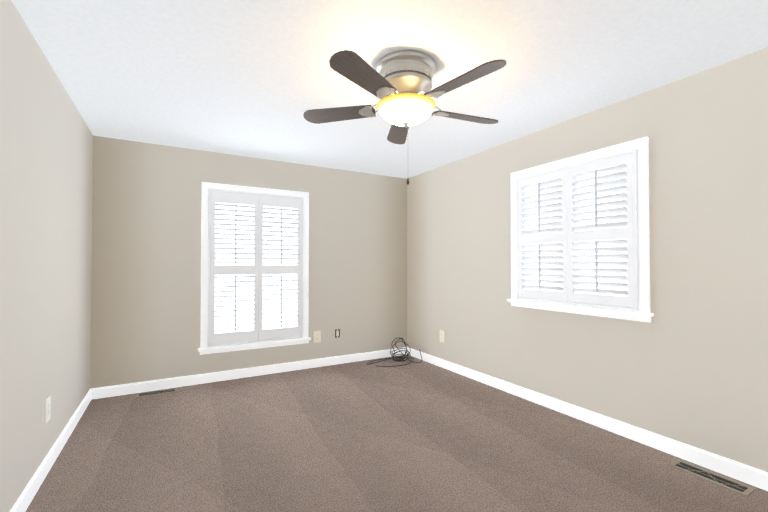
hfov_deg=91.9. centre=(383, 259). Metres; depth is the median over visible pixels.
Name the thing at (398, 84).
ceiling fan
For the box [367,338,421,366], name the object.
power cord
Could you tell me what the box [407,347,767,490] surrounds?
baseboard
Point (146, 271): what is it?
wall
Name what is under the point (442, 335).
electrical outlet
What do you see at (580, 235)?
window
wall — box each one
[0,0,92,511]
[90,136,406,388]
[407,47,767,471]
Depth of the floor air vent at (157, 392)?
3.59 m
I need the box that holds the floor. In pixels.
[25,354,767,511]
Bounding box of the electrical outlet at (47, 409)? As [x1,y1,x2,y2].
[45,396,50,423]
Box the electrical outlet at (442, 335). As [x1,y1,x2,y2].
[440,330,444,342]
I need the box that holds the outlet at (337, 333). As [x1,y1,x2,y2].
[335,329,339,337]
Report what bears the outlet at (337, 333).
attached to the wall at (146, 271)
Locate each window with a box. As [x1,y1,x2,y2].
[198,182,310,354]
[507,137,653,322]
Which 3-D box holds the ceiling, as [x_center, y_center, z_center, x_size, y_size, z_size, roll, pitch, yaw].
[0.077,-1.219,2.109,3.790,0.100,5.400,0,-1,-30]
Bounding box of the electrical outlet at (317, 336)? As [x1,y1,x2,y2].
[314,331,320,342]
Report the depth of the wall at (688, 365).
2.51 m
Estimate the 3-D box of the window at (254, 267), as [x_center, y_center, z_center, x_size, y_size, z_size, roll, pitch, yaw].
[-1.433,0.098,4.208,1.199,1.801,0.202,0,-1,-30]
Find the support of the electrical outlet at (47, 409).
attached to the wall at (46, 158)
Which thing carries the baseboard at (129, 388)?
attached to the wall at (146, 271)
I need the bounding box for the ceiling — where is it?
[11,0,767,178]
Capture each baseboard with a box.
[10,389,91,511]
[91,347,406,398]
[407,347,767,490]
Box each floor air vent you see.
[135,388,176,397]
[668,459,755,496]
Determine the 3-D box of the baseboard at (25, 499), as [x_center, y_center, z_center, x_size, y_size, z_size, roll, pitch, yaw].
[-2.113,1.226,2.400,0.014,0.100,2.326,0,-1,-30]
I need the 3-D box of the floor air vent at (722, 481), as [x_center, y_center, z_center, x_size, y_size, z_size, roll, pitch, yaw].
[1.905,1.270,2.174,0.130,0.005,0.360,0,-1,-30]
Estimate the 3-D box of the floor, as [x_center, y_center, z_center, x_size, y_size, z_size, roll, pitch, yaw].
[0.077,1.321,2.071,3.790,0.100,5.400,0,-1,-30]
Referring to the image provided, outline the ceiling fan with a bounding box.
[303,50,505,184]
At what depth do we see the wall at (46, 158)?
2.05 m
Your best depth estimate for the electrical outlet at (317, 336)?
4.50 m

